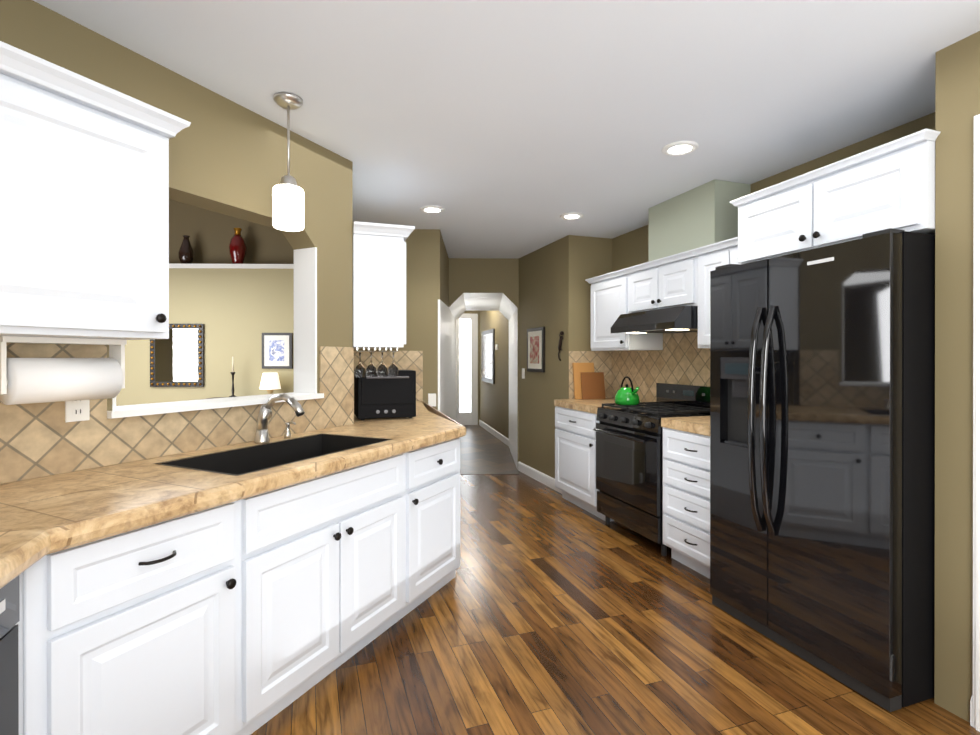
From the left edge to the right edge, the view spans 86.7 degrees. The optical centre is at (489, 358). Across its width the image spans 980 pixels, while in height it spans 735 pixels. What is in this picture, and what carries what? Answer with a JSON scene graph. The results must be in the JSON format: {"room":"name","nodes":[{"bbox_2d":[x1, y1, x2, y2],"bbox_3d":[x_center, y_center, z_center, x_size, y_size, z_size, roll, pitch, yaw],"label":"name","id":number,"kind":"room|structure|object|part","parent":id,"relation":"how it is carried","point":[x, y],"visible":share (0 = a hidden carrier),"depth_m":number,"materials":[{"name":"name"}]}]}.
{"room":"kitchen","nodes":[
{"label":"kitchen","id":0,"kind":"room"},
{"bbox_2d":[0,0,352,410],"bbox_3d":[-1.322,0.073,2.166,0.150,2.460,2.050,0,0,26],"label":"wall","id":1,"kind":"structure","parent":0,"point":[223,148],"depth_m":2.31,"materials":[{"name":"beige paint"}]},
{"bbox_2d":[0,41,190,339],"bbox_3d":[-1.348,-0.431,1.489,0.386,0.731,0.768,0,0,26],"label":"upper cabinet","id":2,"kind":"object","parent":1,"relation":"attached to","point":[84,207],"visible":0.98,"depth_m":1.49,"materials":[{"name":"white wood"}]},
{"bbox_2d":[0,336,126,404],"bbox_3d":[-1.353,0.035,1.642,0.138,0.200,0.330,0,0,26],"label":"paper towel","id":3,"kind":"object","parent":2,"relation":"attached to","point":[31,380],"visible":1,"depth_m":1.59,"materials":[{"name":"paper"},{"name":"white painted wood"}]},
{"bbox_2d":[0,343,353,483],"bbox_3d":[-1.250,0.159,2.131,0.008,0.450,2.048,0,0,26],"label":"backsplash","id":4,"kind":"structure","parent":1,"relation":"attached to","point":[37,440],"depth_m":1.92,"materials":[{"name":"tile"}]},
{"bbox_2d":[65,400,89,421],"bbox_3d":[-1.412,0.159,1.776,0.008,0.110,0.070,0,0,26],"label":"outlet","id":5,"kind":"object","parent":4,"relation":"attached to","point":[78,410],"visible":0.67,"depth_m":1.77,"materials":[{"name":"white plastic"}]},
{"bbox_2d":[107,184,323,418],"bbox_3d":[-1.220,-0.242,2.372,0.215,0.910,1.050,0,0,26],"label":"trim","id":6,"kind":"structure","parent":1,"relation":"attached to","point":[303,245],"depth_m":2.78,"materials":[{"name":"white wood"}]},
{"bbox_2d":[116,199,293,405],"bbox_3d":[-5.180,-0.756,7.104,11.329,4.100,4.264,0,0,-19],"label":"wall","id":7,"kind":"structure","parent":0,"point":[237,313],"depth_m":6.95,"materials":[{"name":"beige paint"}]},
{"bbox_2d":[150,324,203,386],"bbox_3d":[-4.169,-0.046,6.906,0.700,0.840,0.056,0,0,-1],"label":"mirror","id":8,"kind":"object","parent":7,"relation":"attached to","point":[177,358],"visible":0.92,"depth_m":6.90,"materials":[{"name":"silver"}]},
{"bbox_2d":[169,264,293,268],"bbox_3d":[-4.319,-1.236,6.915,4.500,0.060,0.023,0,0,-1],"label":"shelf","id":9,"kind":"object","parent":7,"relation":"attached to","point":[253,266],"depth_m":6.93,"materials":[{"name":"white wood"}]},
{"bbox_2d":[178,235,193,263],"bbox_3d":[-4.174,-1.472,7.132,0.189,0.429,0.189,0,0,-19],"label":"vase","id":10,"kind":"object","parent":9,"relation":"on","point":[186,253],"visible":0.81,"depth_m":7.08,"materials":[{"name":"brown ceramic"}]},
{"bbox_2d":[229,228,245,263],"bbox_3d":[-3.474,-1.525,7.147,0.220,0.534,0.220,0,0,-19],"label":"vase","id":11,"kind":"object","parent":9,"relation":"on","point":[237,248],"visible":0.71,"depth_m":7.08,"materials":[{"name":"red ceramic"}]},
{"bbox_2d":[262,333,292,368],"bbox_3d":[-2.849,-0.106,6.946,0.400,0.480,0.032,0,0,-1],"label":"framed picture","id":12,"kind":"object","parent":7,"relation":"attached to","point":[277,350],"visible":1,"depth_m":6.93,"materials":[{"name":"black"}]},
{"bbox_2d":[354,229,426,402],"bbox_3d":[-1.095,0.068,4.711,1.050,2.460,0.120,0,0,-1],"label":"wall","id":13,"kind":"structure","parent":0,"point":[416,289],"depth_m":4.66,"materials":[{"name":"beige paint"}]},
{"bbox_2d":[354,351,422,400],"bbox_3d":[-0.978,0.154,4.649,0.748,0.450,0.008,0,0,-1],"label":"backsplash","id":14,"kind":"structure","parent":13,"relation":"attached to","point":[408,360],"depth_m":4.65,"materials":[{"name":"tile"}]},
{"bbox_2d":[428,394,435,405],"bbox_3d":[-0.519,0.371,4.660,0.070,0.115,0.008,0,0,-1],"label":"light switch","id":15,"kind":"object","parent":13,"relation":"attached to","point":[431,399],"visible":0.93,"depth_m":4.66,"materials":[{"name":"white plastic"}]},
{"bbox_2d":[427,229,518,461],"bbox_3d":[-0.128,0.065,6.283,1.901,2.460,2.843,0,0,-19],"label":"wall","id":16,"kind":"structure","parent":0,"point":[450,281],"depth_m":6.01,"materials":[{"name":"beige paint"}]},
{"bbox_2d":[438,293,517,469],"bbox_3d":[-0.136,0.266,6.259,1.682,2.059,2.807,0,0,-19],"label":"trim","id":17,"kind":"structure","parent":16,"relation":"attached to","point":[502,303],"depth_m":6.34,"materials":[{"name":"white wood"}]},
{"bbox_2d":[460,425,518,474],"bbox_3d":[-0.516,1.289,8.407,1.770,0.004,5.220,0,0,-1],"label":"floor","id":18,"kind":"structure","parent":0,"point":[483,451],"depth_m":6.99,"materials":[{"name":"tile"}]},
{"bbox_2d":[473,311,508,438],"bbox_3d":[0.081,0.060,8.944,0.490,2.460,2.687,0,0,-19],"label":"wall","id":19,"kind":"structure","parent":0,"point":[493,406],"depth_m":8.53,"materials":[{"name":"beige paint"}]},
{"bbox_2d":[456,313,477,424],"bbox_3d":[-0.455,0.208,10.050,0.430,2.160,0.068,0,0,-11],"label":"door","id":20,"kind":"structure","parent":19,"relation":"attached to","point":[466,368],"depth_m":10.04,"materials":[{"name":"white"}]},
{"bbox_2d":[482,329,494,383],"bbox_3d":[-0.040,-0.041,9.198,0.027,0.920,1.100,0,0,-11],"label":"framed picture","id":21,"kind":"object","parent":19,"relation":"attached to","point":[488,356],"visible":1,"depth_m":9.06},
{"bbox_2d":[479,420,508,445],"bbox_3d":[0.036,1.238,8.859,0.362,0.105,2.478,0,0,-19],"label":"baseboard","id":22,"kind":"structure","parent":19,"relation":"attached to","point":[497,434],"depth_m":8.27,"materials":[{"name":"white wood"}]},
{"bbox_2d":[33,0,979,257],"bbox_3d":[0.120,-1.227,7.462,7.900,0.120,17.600,0,0,-19],"label":"ceiling","id":23,"kind":"structure","parent":0,"point":[505,128],"depth_m":2.20,"materials":[{"name":"white paint"}]},
{"bbox_2d":[272,92,303,231],"bbox_3d":[-0.898,-0.869,2.312,0.132,0.575,0.132,0,0,-19],"label":"pendant light","id":24,"kind":"object","parent":23,"relation":"hanging from","point":[288,202],"visible":1,"depth_m":2.27,"materials":[{"name":"white glass"}]},
{"bbox_2d":[420,205,444,213],"bbox_3d":[-0.448,-1.154,4.022,0.190,0.012,0.190,0,0,-19],"label":"recessed light","id":25,"kind":"object","parent":23,"relation":"in","point":[432,209],"visible":1,"depth_m":4.01,"materials":[{"name":"white"}]},
{"bbox_2d":[560,212,583,219],"bbox_3d":[0.663,-1.155,4.209,0.190,0.012,0.190,0,0,-19],"label":"recessed light","id":26,"kind":"object","parent":23,"relation":"in","point":[571,216],"visible":0.96,"depth_m":4.20,"materials":[{"name":"white"}]},
{"bbox_2d":[662,141,698,155],"bbox_3d":[1.043,-1.152,2.848,0.190,0.012,0.190,0,0,-19],"label":"recessed light","id":27,"kind":"object","parent":23,"relation":"in","point":[678,148],"visible":1,"depth_m":2.84,"materials":[{"name":"white"}]},
{"bbox_2d":[519,235,611,478],"bbox_3d":[0.739,0.067,5.524,0.511,2.460,1.228,0,0,-19],"label":"wall","id":28,"kind":"structure","parent":0,"point":[554,293],"depth_m":5.24,"materials":[{"name":"beige paint"}]},
{"bbox_2d":[522,368,524,378],"bbox_3d":[0.377,0.168,5.897,0.008,0.115,0.072,0,0,-19],"label":"light switch","id":29,"kind":"object","parent":28,"relation":"attached to","point":[523,373],"visible":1,"depth_m":5.88,"materials":[{"name":"white plastic"}]},
{"bbox_3d":[0.487,-0.093,5.548,0.027,0.470,0.420,0,0,-19],"label":"picture in the kitchen","id":30,"kind":"part","parent":28,"relation":"part of","materials":[{"name":"paper"}]},
{"bbox_3d":[0.674,-0.119,4.990,0.038,0.286,0.117,0,0,-19],"label":"gecko art","id":31,"kind":"part","parent":28,"relation":"part of"},
{"bbox_2d":[518,461,972,726],"bbox_3d":[1.024,1.247,3.932,0.084,0.105,4.406,0,0,-19],"label":"baseboard","id":32,"kind":"structure","parent":28,"relation":"attached to","point":[541,477],"depth_m":5.39,"materials":[{"name":"white wood"}]},
{"bbox_2d":[251,471,979,734],"bbox_3d":[-2.693,1.325,6.272,15.000,0.060,18.000,0,0,-19],"label":"floor","id":33,"kind":"structure","parent":0,"point":[546,610],"depth_m":2.25,"materials":[{"name":"brown wood"}]},
{"bbox_2d":[0,575,19,734],"bbox_3d":[-1.197,0.877,0.735,0.606,0.858,0.596,0,0,-19],"label":"dishwasher","id":34,"kind":"object","parent":33,"relation":"on","point":[9,672],"visible":0.81,"depth_m":1.08,"materials":[{"name":"grey metal"}]},
{"bbox_2d":[15,569,26,734],"bbox_3d":[-1.366,0.875,1.163,0.593,0.860,0.310,0,0,-19],"label":"base cabinet","id":35,"kind":"object","parent":33,"relation":"on","point":[22,624],"depth_m":1.17,"materials":[{"name":"white"}]},
{"bbox_2d":[27,498,246,734],"bbox_3d":[-1.281,0.875,1.531,0.997,0.860,0.821,0,0,-19],"label":"base cabinet","id":36,"kind":"object","parent":33,"relation":"on","point":[141,631],"depth_m":1.39,"materials":[{"name":"white wood"}]},
{"bbox_2d":[247,451,438,734],"bbox_3d":[-0.619,0.873,2.080,0.652,0.860,0.649,0,0,-19],"label":"base cabinet","id":37,"kind":"object","parent":33,"relation":"on","point":[249,615],"depth_m":2.03,"materials":[{"name":"white wood"}]},
{"bbox_2d":[411,437,459,588],"bbox_3d":[-0.638,0.871,3.063,0.837,0.860,1.258,0,0,-19],"label":"base cabinet","id":38,"kind":"object","parent":33,"relation":"on","point":[443,459],"depth_m":2.84,"materials":[{"name":"white wood"}]},
{"bbox_2d":[0,401,465,588],"bbox_3d":[-0.609,0.495,1.398,2.180,0.219,6.621,0,0,-19],"label":"countertop","id":39,"kind":"structure","parent":38,"relation":"on","point":[40,517],"depth_m":1.65,"materials":[{"name":"stone"}]},
{"bbox_2d":[254,393,304,442],"bbox_3d":[-0.959,0.270,2.362,0.221,0.228,0.275,0,0,-19],"label":"faucet","id":40,"kind":"object","parent":39,"relation":"on","point":[264,416],"visible":1,"depth_m":2.35,"materials":[{"name":"silver metal"}]},
{"bbox_2d":[284,421,295,437],"bbox_3d":[-0.967,0.343,2.512,0.054,0.082,0.054,0,0,-19],"label":"soap dispenser","id":41,"kind":"object","parent":39,"relation":"on","point":[287,433],"visible":1,"depth_m":2.51,"materials":[{"name":"silver metal"}]},
{"bbox_2d":[354,370,415,419],"bbox_3d":[-0.684,0.229,3.373,0.360,0.306,0.326,0,0,-19],"label":"toaster oven","id":42,"kind":"object","parent":39,"relation":"on","point":[384,397],"visible":0.96,"depth_m":3.25,"materials":[{"name":"black metal"}]},
{"bbox_2d":[555,406,613,521],"bbox_3d":[0.995,0.869,4.555,0.663,0.860,0.768,0,0,-19],"label":"base cabinet","id":43,"kind":"object","parent":33,"relation":"on","point":[575,458],"visible":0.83,"depth_m":4.42,"materials":[{"name":"white wood"}]},
{"bbox_2d":[554,398,614,413],"bbox_3d":[1.015,0.409,4.562,0.620,0.058,0.766,0,0,-19],"label":"countertop","id":44,"kind":"structure","parent":43,"relation":"on","point":[590,405],"depth_m":4.51,"materials":[{"name":"stone"}]},
{"bbox_2d":[572,363,605,399],"bbox_3d":[0.930,0.208,4.874,0.300,0.341,0.098,0,0,-19],"label":"cutting boards","id":45,"kind":"object","parent":44,"relation":"on","point":[588,382],"visible":1,"depth_m":4.85,"materials":[{"name":"brown wood"}]},
{"bbox_2d":[593,383,709,555],"bbox_3d":[1.226,0.750,3.816,0.695,1.099,0.762,0,0,-19],"label":"range","id":46,"kind":"object","parent":33,"relation":"on","point":[629,462],"visible":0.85,"depth_m":3.69,"materials":[{"name":"black metal"}]},
{"bbox_2d":[614,376,639,404],"bbox_3d":[1.064,0.243,3.974,0.190,0.217,0.244,0,0,-19],"label":"kettle","id":47,"kind":"object","parent":46,"relation":"on","point":[626,395],"visible":1,"depth_m":3.93,"materials":[{"name":"green metal"}]},
{"bbox_2d":[663,427,709,578],"bbox_3d":[1.476,0.871,3.178,0.663,0.860,0.590,0,0,-19],"label":"base cabinet","id":48,"kind":"object","parent":33,"relation":"on","point":[686,497],"visible":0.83,"depth_m":3.13,"materials":[{"name":"white wood"}]},
{"bbox_2d":[661,416,709,435],"bbox_3d":[1.496,0.412,3.184,0.620,0.058,0.586,0,0,-19],"label":"countertop","id":49,"kind":"structure","parent":48,"relation":"on","point":[700,425],"depth_m":3.18,"materials":[{"name":"stone"}]},
{"bbox_2d":[710,228,934,711],"bbox_3d":[1.629,0.407,2.430,0.831,1.779,0.900,0,0,-19],"label":"refrigerator","id":50,"kind":"object","parent":33,"relation":"on","point":[822,458],"visible":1,"depth_m":2.10,"materials":[{"name":"black metal"}]},
{"bbox_3d":[-3.040,0.904,6.741,1.310,0.780,0.764,0,0,-19],"label":"console table","id":51,"kind":"object","parent":33,"relation":"on","visible":0},
{"bbox_2d":[229,357,236,396],"bbox_3d":[-3.345,0.244,6.753,0.108,0.539,0.108,0,0,-19],"label":"candlestick","id":52,"kind":"object","parent":51,"relation":"on","point":[232,374],"visible":0.85,"depth_m":6.74,"materials":[{"name":"black metal"}]},
{"bbox_2d":[259,373,280,393],"bbox_3d":[-2.865,0.349,6.764,0.260,0.329,0.260,0,0,-19],"label":"table lamp","id":53,"kind":"object","parent":51,"relation":"on","point":[270,383],"visible":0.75,"depth_m":6.68,"materials":[{"name":"beige fabric"}]},
{"bbox_2d":[612,112,934,350],"bbox_3d":[1.744,0.070,3.603,0.120,2.460,3.300,0,0,-19],"label":"wall","id":54,"kind":"structure","parent":0,"point":[630,249],"depth_m":3.16,"materials":[{"name":"paint"}]},
{"bbox_2d":[569,351,611,398],"bbox_3d":[0.958,0.154,4.944,0.460,0.450,0.008,0,0,-19],"label":"backsplash","id":55,"kind":"structure","parent":54,"relation":"attached to","point":[601,361],"depth_m":4.96,"materials":[{"name":"tile"}]},
{"bbox_2d":[585,269,662,350],"bbox_3d":[1.153,-0.399,4.533,0.378,0.655,0.627,0,0,-19],"label":"upper cabinet","id":56,"kind":"object","parent":54,"relation":"attached to","point":[609,298],"visible":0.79,"depth_m":4.40,"materials":[{"name":"white wood"}]},
{"bbox_2d":[612,332,709,401],"bbox_3d":[1.531,0.080,4.015,0.008,0.601,2.138,0,0,-19],"label":"backsplash","id":57,"kind":"structure","parent":54,"relation":"attached to","point":[681,358],"depth_m":4.27,"materials":[{"name":"tile"}]},
{"bbox_2d":[625,250,697,312],"bbox_3d":[1.385,-0.540,3.869,0.378,0.370,0.776,0,0,-19],"label":"upper cabinet","id":58,"kind":"object","parent":54,"relation":"attached to","point":[671,281],"visible":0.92,"depth_m":3.75,"materials":[{"name":"white wood"}]},
{"bbox_2d":[611,306,697,333],"bbox_3d":[1.323,-0.274,3.848,0.506,0.156,0.764,0,0,-19],"label":"range hood","id":59,"kind":"object","parent":58,"relation":"attached to","point":[679,319],"visible":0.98,"depth_m":3.64,"materials":[{"name":"black metal"}]},
{"bbox_2d":[649,179,750,260],"bbox_3d":[1.477,-0.944,3.725,0.298,0.428,0.690,0,0,-19],"label":"enclosure","id":60,"kind":"object","parent":54,"relation":"attached to","point":[705,214],"visible":0.64,"depth_m":3.52,"materials":[{"name":"paint"}]},
{"bbox_2d":[692,237,737,347],"bbox_3d":[1.611,-0.396,3.222,0.378,0.655,0.590,0,0,-19],"label":"upper cabinet","id":61,"kind":"object","parent":54,"relation":"attached to","point":[711,257],"visible":0.25,"depth_m":3.35,"materials":[{"name":"white wood"}]},
{"bbox_2d":[730,129,939,264],"bbox_3d":[1.742,-0.672,2.467,0.628,0.360,0.952,0,0,-19],"label":"upper cabinet","id":62,"kind":"object","parent":54,"relation":"attached to","point":[891,184],"visible":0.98,"depth_m":2.23,"materials":[{"name":"white wood"}]},
{"bbox_2d":[934,31,979,722],"bbox_3d":[2.446,0.076,0.592,0.540,2.460,3.090,0,0,-19],"label":"wall","id":63,"kind":"structure","parent":0,"point":[957,92],"depth_m":1.90,"materials":[{"name":"beige paint"}]},
{"bbox_2d":[973,114,979,731],"bbox_3d":[1.879,0.225,1.364,0.022,2.160,1.002,0,0,-19],"label":"door frame","id":64,"kind":"structure","parent":63,"relation":"attached to","point":[976,479],"depth_m":1.82,"materials":[{"name":"white wood"}]},
{"bbox_3d":[-1.162,0.070,3.891,0.120,2.460,1.700,0,0,-19],"label":"wall","id":65,"kind":"structure","parent":0,"visible":0},
{"bbox_2d":[353,221,414,348],"bbox_3d":[-0.755,-0.436,3.461,0.361,0.733,0.803,0,0,-19],"label":"upper cabinet","id":66,"kind":"object","parent":65,"relation":"attached to","point":[379,284],"visible":0.98,"depth_m":3.11,"materials":[{"name":"white wood"}]},
{"bbox_2d":[354,347,398,376],"bbox_3d":[-0.690,0.022,3.161,0.264,0.179,0.085,0,0,-19],"label":"stemware","id":67,"kind":"object","parent":66,"relation":"hanging from","point":[380,371],"visible":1,"depth_m":3.13,"materials":[{"name":"clear glass"}]}
]}

